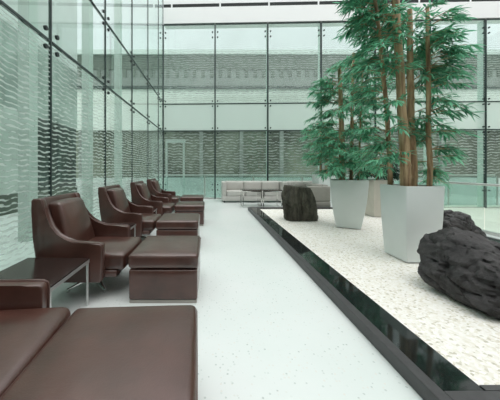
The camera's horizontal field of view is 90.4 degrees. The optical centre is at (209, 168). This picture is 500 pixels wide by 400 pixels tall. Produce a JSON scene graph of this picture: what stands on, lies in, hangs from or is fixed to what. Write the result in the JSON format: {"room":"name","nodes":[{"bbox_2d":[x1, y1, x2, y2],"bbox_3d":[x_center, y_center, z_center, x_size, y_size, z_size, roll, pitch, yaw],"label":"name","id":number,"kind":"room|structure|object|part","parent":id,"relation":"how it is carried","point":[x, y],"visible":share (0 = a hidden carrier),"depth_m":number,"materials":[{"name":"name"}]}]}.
{"room":"lobby","nodes":[
{"label":"lobby","id":0,"kind":"room"},
{"bbox_2d":[0,0,76,215],"bbox_3d":[-5.275,-2.790,2.800,0.150,7.920,13.600,0,0,0],"label":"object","id":1,"kind":"structure","parent":0,"point":[64,12],"depth_m":7.79,"materials":[{"name":"glass"}]},
{"bbox_2d":[0,0,162,238],"bbox_3d":[-1.820,-2.800,3.940,0.060,7.900,11.311,0,0,0],"label":"wall","id":2,"kind":"structure","parent":0,"point":[48,28],"depth_m":3.01,"materials":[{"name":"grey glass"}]},
{"bbox_3d":[-1.820,-0.150,2.060,0.012,2.576,1.436,0,0,0],"label":"glass pane","id":3,"kind":"part","parent":2,"relation":"part of","materials":[{"name":"clear glass"}]},
{"bbox_3d":[-1.819,-2.800,2.790,0.026,7.900,0.023,0,0,0],"label":"post","id":4,"kind":"part","parent":2,"relation":"part of","materials":[{"name":"grey metal"}]},
{"bbox_3d":[-1.820,-0.150,3.520,0.012,2.576,1.436,0,0,0],"label":"glass pane","id":5,"kind":"part","parent":2,"relation":"part of","materials":[{"name":"clear glass"}]},
{"bbox_3d":[-1.819,-2.800,4.250,0.026,7.900,0.023,0,0,0],"label":"post","id":6,"kind":"part","parent":2,"relation":"part of","materials":[{"name":"grey metal"}]},
{"bbox_3d":[-1.820,-0.150,4.980,0.012,2.576,1.436,0,0,0],"label":"glass pane","id":7,"kind":"part","parent":2,"relation":"part of","materials":[{"name":"clear glass"}]},
{"bbox_3d":[-1.819,-2.800,5.710,0.026,7.900,0.023,0,0,0],"label":"post","id":8,"kind":"part","parent":2,"relation":"part of","materials":[{"name":"grey metal"}]},
{"bbox_3d":[-1.820,-0.150,6.440,0.012,2.576,1.436,0,0,0],"label":"glass pane","id":9,"kind":"part","parent":2,"relation":"part of","materials":[{"name":"glass"}]},
{"bbox_3d":[-1.819,-2.800,7.170,0.026,7.900,0.023,0,0,0],"label":"post","id":10,"kind":"part","parent":2,"relation":"part of","materials":[{"name":"grey metal"}]},
{"bbox_3d":[-1.820,-0.150,7.900,0.012,2.576,1.436,0,0,0],"label":"glass pane","id":11,"kind":"part","parent":2,"relation":"part of","materials":[{"name":"glass"}]},
{"bbox_3d":[-1.819,-2.800,8.630,0.026,7.900,0.023,0,0,0],"label":"post","id":12,"kind":"part","parent":2,"relation":"part of","materials":[{"name":"grey metal"}]},
{"bbox_3d":[-1.820,-0.150,9.050,0.012,2.576,0.816,0,0,0],"label":"glass pane","id":13,"kind":"part","parent":2,"relation":"part of","materials":[{"name":"glass"}]},
{"bbox_2d":[0,199,499,399],"bbox_3d":[-0.510,1.250,2.810,10.980,0.200,13.620,0,0,0],"label":"floor","id":14,"kind":"structure","parent":0,"point":[267,330],"depth_m":1.86,"materials":[{"name":"white stone"}]},
{"bbox_2d":[18,0,37,241],"bbox_3d":[-3.000,-2.790,4.040,0.180,7.920,0.200,0,0,0],"label":"column","id":15,"kind":"structure","parent":14,"relation":"on","point":[28,9],"depth_m":3.94,"materials":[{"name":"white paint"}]},
{"bbox_2d":[0,279,70,396],"bbox_3d":[-1.129,0.706,1.034,0.826,0.888,0.740,0,0,-7],"label":"lounge armchair","id":16,"kind":"object","parent":14,"relation":"on","point":[28,322],"visible":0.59,"depth_m":1.19,"materials":[{"name":"brown leather"}]},
{"bbox_2d":[0,258,89,307],"bbox_3d":[-1.280,0.950,1.820,0.520,0.400,0.510,0,0,0],"label":"side table","id":17,"kind":"object","parent":14,"relation":"on","point":[56,271],"visible":0.66,"depth_m":1.85,"materials":[{"name":"brown wood"}]},
{"bbox_3d":[-1.032,0.970,1.577,0.016,0.360,0.016,0,0,0],"label":"leg","id":18,"kind":"part","parent":17,"relation":"part of","materials":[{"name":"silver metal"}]},
{"bbox_3d":[-1.280,0.777,1.820,0.520,0.027,0.510,0,0,0],"label":"frame","id":19,"kind":"part","parent":17,"relation":"part of","materials":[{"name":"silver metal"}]},
{"bbox_3d":[-1.032,0.970,2.063,0.016,0.360,0.016,0,0,0],"label":"leg","id":20,"kind":"part","parent":17,"relation":"part of","materials":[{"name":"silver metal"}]},
{"bbox_2d":[31,192,141,292],"bbox_3d":[-1.160,0.706,2.460,0.826,0.888,0.740,0,0,0],"label":"lounge armchair","id":21,"kind":"object","parent":14,"relation":"on","point":[63,226],"visible":0.88,"depth_m":2.18,"materials":[{"name":"brown leather"}]},
{"bbox_2d":[49,197,94,240],"bbox_3d":[-1.378,0.538,2.460,0.241,0.480,0.512,0,0,0],"label":"cushion","id":22,"kind":"object","parent":21,"relation":"on","point":[70,215],"depth_m":2.36,"materials":[{"name":"brown leather"}]},
{"bbox_3d":[-1.120,0.930,2.460,0.590,0.060,0.582,0,0,0],"label":"seat frame","id":23,"kind":"part","parent":21,"relation":"part of","materials":[{"name":"brown leather"}]},
{"bbox_2d":[88,236,141,269],"bbox_3d":[-1.083,0.828,2.460,0.673,0.191,0.584,0,0,0],"label":"seat cushion","id":24,"kind":"object","parent":21,"relation":"on","point":[118,249],"depth_m":2.31,"materials":[{"name":"brown leather"}]},
{"bbox_2d":[82,0,92,214],"bbox_3d":[-3.000,-2.790,6.000,0.180,7.920,0.200,0,0,0],"label":"column","id":25,"kind":"structure","parent":14,"relation":"on","point":[87,7],"depth_m":5.90,"materials":[{"name":"glass"}]},
{"bbox_2d":[0,305,197,399],"bbox_3d":[-0.378,0.934,1.015,0.655,0.431,0.630,0,0,-3],"label":"ottoman","id":26,"kind":"object","parent":14,"relation":"on","point":[133,352],"visible":1,"depth_m":0.93,"materials":[{"name":"brown leather"}]},
{"bbox_2d":[114,0,121,187],"bbox_3d":[-3.000,-2.790,8.000,0.180,7.920,0.200,0,0,0],"label":"column","id":27,"kind":"structure","parent":14,"relation":"on","point":[117,3],"depth_m":7.90,"materials":[{"name":"glass"}]},
{"bbox_2d":[111,223,135,236],"bbox_3d":[-1.290,0.950,3.160,0.520,0.400,0.510,0,0,0],"label":"side table","id":28,"kind":"object","parent":14,"relation":"on","point":[132,225],"visible":0.2,"depth_m":3.37,"materials":[{"name":"silver"}]},
{"bbox_2d":[98,184,160,237],"bbox_3d":[-1.215,0.706,3.860,0.826,0.888,0.740,0,0,0],"label":"lounge armchair","id":29,"kind":"object","parent":14,"relation":"on","point":[114,205],"visible":0.79,"depth_m":3.57,"materials":[{"name":"brown leather"}]},
{"bbox_2d":[107,188,130,212],"bbox_3d":[-1.433,0.538,3.860,0.241,0.480,0.512,0,0,0],"label":"cushion","id":30,"kind":"object","parent":29,"relation":"on","point":[117,197],"depth_m":3.74,"materials":[{"name":"brown leather"}]},
{"bbox_3d":[-1.175,0.930,3.860,0.590,0.060,0.582,0,0,0],"label":"seat frame","id":31,"kind":"part","parent":29,"relation":"part of","materials":[{"name":"brown leather"}]},
{"bbox_2d":[141,213,160,230],"bbox_3d":[-1.139,0.828,3.860,0.673,0.191,0.584,0,0,0],"label":"seat cushion","id":32,"kind":"object","parent":29,"relation":"on","point":[149,220],"depth_m":3.60,"materials":[{"name":"brown leather"}]},
{"bbox_2d":[130,181,174,215],"bbox_3d":[-1.175,0.706,5.170,0.826,0.888,0.740,0,0,0],"label":"lounge armchair","id":33,"kind":"object","parent":14,"relation":"on","point":[140,194],"visible":0.68,"depth_m":4.88,"materials":[{"name":"brown leather"}]},
{"bbox_2d":[136,183,151,200],"bbox_3d":[-1.393,0.538,5.170,0.241,0.480,0.512,0,0,0],"label":"cushion","id":34,"kind":"object","parent":33,"relation":"on","point":[142,188],"depth_m":5.02,"materials":[{"name":"brown leather"}]},
{"bbox_2d":[163,203,174,213],"bbox_3d":[-1.099,0.828,5.170,0.673,0.191,0.584,0,0,0],"label":"seat cushion","id":35,"kind":"object","parent":33,"relation":"on","point":[167,207],"depth_m":4.91,"materials":[{"name":"brown leather"}]},
{"bbox_2d":[147,178,179,204],"bbox_3d":[-1.225,0.706,6.620,0.826,0.888,0.740,0,0,0],"label":"lounge armchair","id":36,"kind":"object","parent":14,"relation":"on","point":[153,185],"visible":0.59,"depth_m":6.33,"materials":[{"name":"brown leather"}]},
{"bbox_2d":[151,180,161,192],"bbox_3d":[-1.443,0.538,6.620,0.241,0.480,0.512,0,0,0],"label":"cushion","id":37,"kind":"object","parent":36,"relation":"on","point":[155,184],"depth_m":6.44,"materials":[{"name":"brown leather"}]},
{"bbox_2d":[172,196,179,203],"bbox_3d":[-1.149,0.828,6.620,0.673,0.191,0.584,0,0,0],"label":"seat cushion","id":38,"kind":"object","parent":36,"relation":"on","point":[175,199],"depth_m":6.34,"materials":[{"name":"brown leather"}]},
{"bbox_2d":[128,236,200,302],"bbox_3d":[-0.402,0.934,2.400,0.612,0.431,0.630,0,0,0],"label":"ottoman","id":39,"kind":"object","parent":14,"relation":"on","point":[164,269],"visible":1,"depth_m":2.09,"materials":[{"name":"brown leather"}]},
{"bbox_2d":[128,236,200,267],"bbox_3d":[-0.402,0.794,2.400,0.612,0.150,0.630,0,0,0],"label":"cushion","id":40,"kind":"object","parent":39,"relation":"on","point":[154,251],"depth_m":2.14,"materials":[{"name":"brown leather"}]},
{"bbox_2d":[156,213,199,235],"bbox_3d":[-0.467,0.934,3.760,0.612,0.431,0.630,0,0,0],"label":"ottoman","id":41,"kind":"object","parent":14,"relation":"on","point":[168,224],"visible":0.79,"depth_m":3.46,"materials":[{"name":"brown leather"}]},
{"bbox_2d":[156,213,199,228],"bbox_3d":[-0.467,0.794,3.760,0.612,0.150,0.630,0,0,0],"label":"cushion","id":42,"kind":"object","parent":41,"relation":"on","point":[167,220],"depth_m":3.46,"materials":[{"name":"brown leather"}]},
{"bbox_2d":[174,201,204,225],"bbox_3d":[-0.420,0.934,5.240,0.612,0.431,0.630,0,0,0],"label":"ottoman","id":43,"kind":"object","parent":14,"relation":"on","point":[181,206],"visible":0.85,"depth_m":4.93,"materials":[{"name":"brown leather"}]},
{"bbox_2d":[174,201,204,210],"bbox_3d":[-0.420,0.794,5.240,0.612,0.150,0.630,0,0,0],"label":"cushion","id":44,"kind":"object","parent":43,"relation":"on","point":[181,205],"depth_m":4.94,"materials":[{"name":"brown leather"}]},
{"bbox_2d":[180,195,203,200],"bbox_3d":[-0.480,0.934,6.700,0.612,0.431,0.630,0,0,0],"label":"ottoman","id":45,"kind":"object","parent":14,"relation":"on","point":[183,197],"visible":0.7,"depth_m":6.39,"materials":[{"name":"brown leather"}]},
{"bbox_2d":[240,189,261,207],"bbox_3d":[1.250,0.887,7.500,0.580,0.525,0.560,0,0,0],"label":"coffee table","id":46,"kind":"object","parent":14,"relation":"on","point":[243,190],"visible":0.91,"depth_m":7.23,"materials":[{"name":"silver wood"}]},
{"bbox_2d":[221,181,287,202],"bbox_3d":[1.540,0.795,8.750,2.240,0.710,0.800,0,0,0],"label":"sofa","id":47,"kind":"object","parent":14,"relation":"on","point":[230,190],"visible":0.77,"depth_m":8.36,"materials":[{"name":"grey fabric"}]},
{"bbox_3d":[0.490,0.690,8.750,0.140,0.480,0.800,0,0,0],"label":"armrest","id":48,"kind":"part","parent":47,"relation":"part of","materials":[{"name":"grey fabric"}]},
{"bbox_2d":[226,181,242,189],"bbox_3d":[0.893,0.605,8.915,0.635,0.300,0.170,0,0,0],"label":"cushion","id":49,"kind":"object","parent":47,"relation":"on","point":[230,185],"depth_m":8.84,"materials":[{"name":"grey fabric"}]},
{"bbox_2d":[226,190,244,195],"bbox_3d":[0.893,0.840,8.650,0.635,0.190,0.600,0,0,0],"label":"seat cushion","id":50,"kind":"object","parent":47,"relation":"on","point":[228,192],"depth_m":8.35,"materials":[{"name":"grey fabric"}]},
{"bbox_2d":[243,181,260,188],"bbox_3d":[1.540,0.605,8.915,0.635,0.300,0.170,0,0,0],"label":"cushion","id":51,"kind":"object","parent":47,"relation":"on","point":[246,184],"depth_m":8.84,"materials":[{"name":"grey fabric"}]},
{"bbox_2d":[245,191,262,195],"bbox_3d":[1.540,0.840,8.650,0.635,0.190,0.600,0,0,0],"label":"seat cushion","id":52,"kind":"object","parent":47,"relation":"on","point":[246,193],"depth_m":8.35,"materials":[{"name":"grey fabric"}]},
{"bbox_2d":[261,181,278,188],"bbox_3d":[2.187,0.605,8.915,0.635,0.300,0.170,0,0,0],"label":"cushion","id":53,"kind":"object","parent":47,"relation":"on","point":[264,184],"depth_m":8.84,"materials":[{"name":"grey fabric"}]},
{"bbox_2d":[264,192,280,195],"bbox_3d":[2.187,0.840,8.650,0.635,0.190,0.600,0,0,0],"label":"seat cushion","id":54,"kind":"object","parent":47,"relation":"on","point":[265,193],"depth_m":8.35,"materials":[{"name":"grey fabric"}]},
{"bbox_3d":[2.590,0.690,8.750,0.140,0.480,0.800,0,0,0],"label":"armrest","id":55,"kind":"part","parent":47,"relation":"part of","materials":[{"name":"grey fabric"}]},
{"bbox_2d":[259,189,282,206],"bbox_3d":[1.850,0.887,7.500,0.580,0.525,0.560,0,0,0],"label":"coffee table","id":56,"kind":"object","parent":14,"relation":"on","point":[263,190],"visible":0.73,"depth_m":7.23,"materials":[{"name":"silver metal"}]},
{"bbox_2d":[283,181,311,184],"bbox_3d":[3.360,0.795,8.780,1.300,0.710,0.740,0,0,0],"label":"sofa","id":57,"kind":"object","parent":14,"relation":"on","point":[289,182],"visible":0.16,"depth_m":8.84,"materials":[{"name":"grey fabric"}]},
{"bbox_2d":[289,181,302,184],"bbox_3d":[3.110,0.605,8.915,0.488,0.300,0.170,0,0,0],"label":"cushion","id":58,"kind":"object","parent":57,"relation":"on","point":[294,182],"depth_m":8.84,"materials":[{"name":"grey fabric"}]},
{"bbox_2d":[294,183,329,206],"bbox_3d":[3.100,0.802,7.520,0.620,0.695,1.200,0,0,0],"label":"sofa","id":59,"kind":"object","parent":14,"relation":"on","point":[321,192],"visible":0.53,"depth_m":6.92,"materials":[{"name":"grey fabric"}]},
{"bbox_3d":[3.100,0.710,6.990,0.620,0.440,0.140,0,0,0],"label":"armrest","id":60,"kind":"part","parent":59,"relation":"part of","materials":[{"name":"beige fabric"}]},
{"bbox_2d":[299,120,347,204],"bbox_3d":[3.711,-0.180,8.018,1.639,2.661,1.595,0,0,0],"label":"bamboo","id":61,"kind":"object","parent":14,"relation":"on","point":[315,179],"visible":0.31,"depth_m":7.83,"materials":[{"name":"plant"}]},
{"bbox_2d":[312,174,335,204],"bbox_3d":[3.710,0.660,8.000,0.540,0.980,0.540,0,0,0],"label":"pot","id":62,"kind":"object","parent":61,"relation":"on","point":[314,179],"depth_m":7.74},
{"bbox_2d":[248,207,499,399],"bbox_3d":[2.730,1.107,3.905,3.340,0.085,5.930,0,0,0],"label":"curb","id":63,"kind":"object","parent":14,"relation":"on","point":[432,376],"visible":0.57,"depth_m":1.59,"materials":[{"name":"grey stone"}]},
{"bbox_2d":[260,209,499,384],"bbox_3d":[2.730,1.094,3.940,2.800,0.010,5.460,0,0,0],"label":"gravel","id":64,"kind":"object","parent":63,"relation":"in","point":[465,336],"visible":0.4,"depth_m":2.15,"materials":[{"name":"beige gravel"}]},
{"bbox_2d":[281,185,317,220],"bbox_3d":[1.914,0.714,5.302,0.766,0.740,0.563,0,0,0],"label":"boulder","id":65,"kind":"object","parent":64,"relation":"on","point":[298,202],"visible":1,"depth_m":5.08,"materials":[{"name":"black stone"}]},
{"bbox_2d":[299,47,397,228],"bbox_3d":[2.532,-0.614,4.614,1.655,3.397,1.676,0,0,4],"label":"potted tree","id":66,"kind":"object","parent":64,"relation":"on","point":[349,196],"visible":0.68,"depth_m":4.49,"materials":[{"name":"plant"}]},
{"bbox_2d":[330,179,368,228],"bbox_3d":[2.620,0.641,4.660,0.620,0.885,0.620,0,0,26],"label":"pot","id":67,"kind":"object","parent":66,"relation":"on","point":[349,197],"depth_m":4.42,"materials":[{"name":"white ceramic"}]},
{"bbox_2d":[348,159,399,216],"bbox_3d":[3.912,0.427,5.769,1.269,1.314,1.037,0,0,12],"label":"potted shrub","id":68,"kind":"object","parent":64,"relation":"on","point":[373,207],"visible":0.24,"depth_m":5.54,"materials":[{"name":"green plant"}]},
{"bbox_2d":[365,179,393,216],"bbox_3d":[3.920,0.669,5.750,0.460,0.830,0.460,0,0,0],"label":"pot","id":69,"kind":"object","parent":68,"relation":"on","point":[373,207],"depth_m":5.54,"materials":[{"name":"beige ceramic"}]},
{"bbox_2d":[332,0,487,261],"bbox_3d":[2.294,-0.862,3.125,1.595,3.893,1.270,0,0,0],"label":"potted tree","id":70,"kind":"object","parent":64,"relation":"on","point":[410,210],"visible":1,"depth_m":2.93,"materials":[{"name":"plant"}]},
{"bbox_2d":[380,184,444,261],"bbox_3d":[2.465,0.641,3.020,0.450,0.885,0.450,0,0,0],"label":"pot","id":71,"kind":"object","parent":70,"relation":"on","point":[409,212],"depth_m":2.82,"materials":[{"name":"white ceramic"}]},
{"bbox_2d":[417,227,499,319],"bbox_3d":[2.453,0.801,1.872,1.329,0.566,0.765,0,0,38],"label":"boulder","id":72,"kind":"object","parent":64,"relation":"on","point":[464,266],"visible":1,"depth_m":1.98,"materials":[{"name":"black stone"}]},
{"bbox_2d":[442,210,488,238],"bbox_3d":[3.602,0.848,3.581,0.784,0.472,0.586,0,0,3],"label":"boulder","id":73,"kind":"object","parent":64,"relation":"on","point":[463,221],"visible":0.27,"depth_m":3.44,"materials":[{"name":"black stone"}]},
{"bbox_2d":[345,176,499,236],"bbox_3d":[4.930,0.704,5.200,0.060,0.892,8.000,0,0,0],"label":"glass balustrade","id":74,"kind":"object","parent":14,"relation":"on","point":[463,183],"visible":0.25,"depth_m":4.47,"materials":[{"name":"clear glass"}]},
{"bbox_3d":[4.930,0.280,5.200,0.044,0.044,8.000,0,0,0],"label":"handrail","id":75,"kind":"part","parent":74,"relation":"part of","materials":[{"name":"silver metal"}]},
{"bbox_2d":[160,18,499,207],"bbox_3d":[6.244,-2.064,9.373,16.383,7.069,0.330,0,0,2],"label":"window frame","id":76,"kind":"structure","parent":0,"point":[183,117],"depth_m":9.36,"materials":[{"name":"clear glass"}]},
{"bbox_3d":[-1.820,-2.215,9.510,0.054,6.730,0.070,0,0,2],"label":"post","id":77,"kind":"part","parent":76,"relation":"part of","materials":[{"name":"grey metal"}]},
{"bbox_3d":[-0.812,-1.990,9.470,1.992,1.016,0.012,0,0,2],"label":"glass pane","id":78,"kind":"part","parent":76,"relation":"part of","materials":[{"name":"glass"}]},
{"bbox_3d":[0.195,-2.215,9.450,0.054,6.730,0.070,0,0,2],"label":"post","id":79,"kind":"part","parent":76,"relation":"part of","materials":[{"name":"grey metal"}]},
{"bbox_3d":[1.203,-1.990,9.409,1.992,1.016,0.012,0,0,2],"label":"glass pane","id":80,"kind":"part","parent":76,"relation":"part of","materials":[{"name":"glass"}]},
{"bbox_3d":[2.211,-2.215,9.389,0.054,6.730,0.070,0,0,2],"label":"post","id":81,"kind":"part","parent":76,"relation":"part of","materials":[{"name":"grey metal"}]},
{"bbox_3d":[3.218,-1.990,9.349,1.992,1.016,0.012,0,0,2],"label":"glass pane","id":82,"kind":"part","parent":76,"relation":"part of","materials":[{"name":"glass"}]},
{"bbox_3d":[4.226,-2.215,9.329,0.054,6.730,0.070,0,0,2],"label":"post","id":83,"kind":"part","parent":76,"relation":"part of","materials":[{"name":"grey metal"}]},
{"bbox_3d":[5.233,-1.990,9.288,1.992,1.016,0.012,0,0,2],"label":"glass pane","id":84,"kind":"part","parent":76,"relation":"part of","materials":[{"name":"clear glass"}]},
{"bbox_3d":[6.241,-2.055,9.268,0.054,7.050,0.070,0,0,2],"label":"post","id":85,"kind":"part","parent":76,"relation":"part of","materials":[{"name":"grey metal"}]},
{"bbox_3d":[7.248,-1.990,9.228,1.992,1.016,0.012,0,0,2],"label":"glass pane","id":86,"kind":"part","parent":76,"relation":"part of","materials":[{"name":"clear glass"}]},
{"bbox_3d":[9.263,-1.990,9.168,1.992,1.016,0.012,0,0,2],"label":"glass pane","id":87,"kind":"part","parent":76,"relation":"part of","materials":[{"name":"clear glass"}]},
{"bbox_3d":[9.263,1.445,9.172,1.946,0.050,0.050,0,0,2],"label":"sill","id":88,"kind":"part","parent":76,"relation":"part of","materials":[{"name":"silver metal"}]},
{"bbox_3d":[10.271,-2.055,9.147,0.054,7.050,0.070,0,0,2],"label":"post","id":89,"kind":"part","parent":76,"relation":"part of","materials":[{"name":"grey metal"}]},
{"bbox_3d":[11.278,-1.990,9.107,1.992,1.016,0.012,0,0,2],"label":"glass pane","id":90,"kind":"part","parent":76,"relation":"part of","materials":[{"name":"glass"}]},
{"bbox_2d":[164,0,499,28],"bbox_3d":[6.696,-6.430,9.392,16.970,1.640,0.406,0,0,2],"label":"ceiling","id":91,"kind":"structure","parent":0,"point":[175,11],"depth_m":9.34,"materials":[{"name":"white paint"}]},
{"bbox_2d":[444,205,499,232],"bbox_3d":[9.495,1.550,2.900,9.010,0.200,13.800,0,0,0],"label":"floor","id":92,"kind":"structure","parent":0,"point":[488,219],"depth_m":7.64,"materials":[{"name":"beige stone"}]},
{"label":"outside","id":93,"kind":"structure","parent":0,"visible":0},
{"bbox_2d":[81,196,499,204],"bbox_3d":[5.000,1.710,24.925,70.000,0.280,30.150,0,0,0],"label":"ground","id":94,"kind":"structure","parent":93,"point":[453,200],"depth_m":12.61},
{"bbox_2d":[165,139,184,194],"bbox_3d":[-1.505,0.140,10.700,0.850,2.860,0.200,0,0,0],"label":"door frame","id":95,"kind":"structure","parent":94,"relation":"on","point":[167,141],"depth_m":10.60,"materials":[{"name":"grey metal"}]},
{"bbox_2d":[76,0,499,195],"bbox_3d":[6.000,-4.930,14.270,40.000,13.000,0.660,0,0,0],"label":"glass wall","id":96,"kind":"structure","parent":94,"relation":"on","point":[293,51],"depth_m":14.10,"materials":[{"name":"clear glass"}]},
{"bbox_2d":[153,174,497,204],"bbox_3d":[4.740,0.896,10.050,14.120,1.348,0.055,0,0,0],"label":"guard rail","id":97,"kind":"object","parent":94,"relation":"on","point":[204,175],"visible":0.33,"depth_m":10.03,"materials":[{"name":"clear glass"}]},
{"bbox_3d":[4.680,0.250,10.050,14.000,0.055,0.055,0,0,0],"label":"handrail","id":98,"kind":"part","parent":97,"relation":"part of","materials":[{"name":"silver metal"}]}
]}

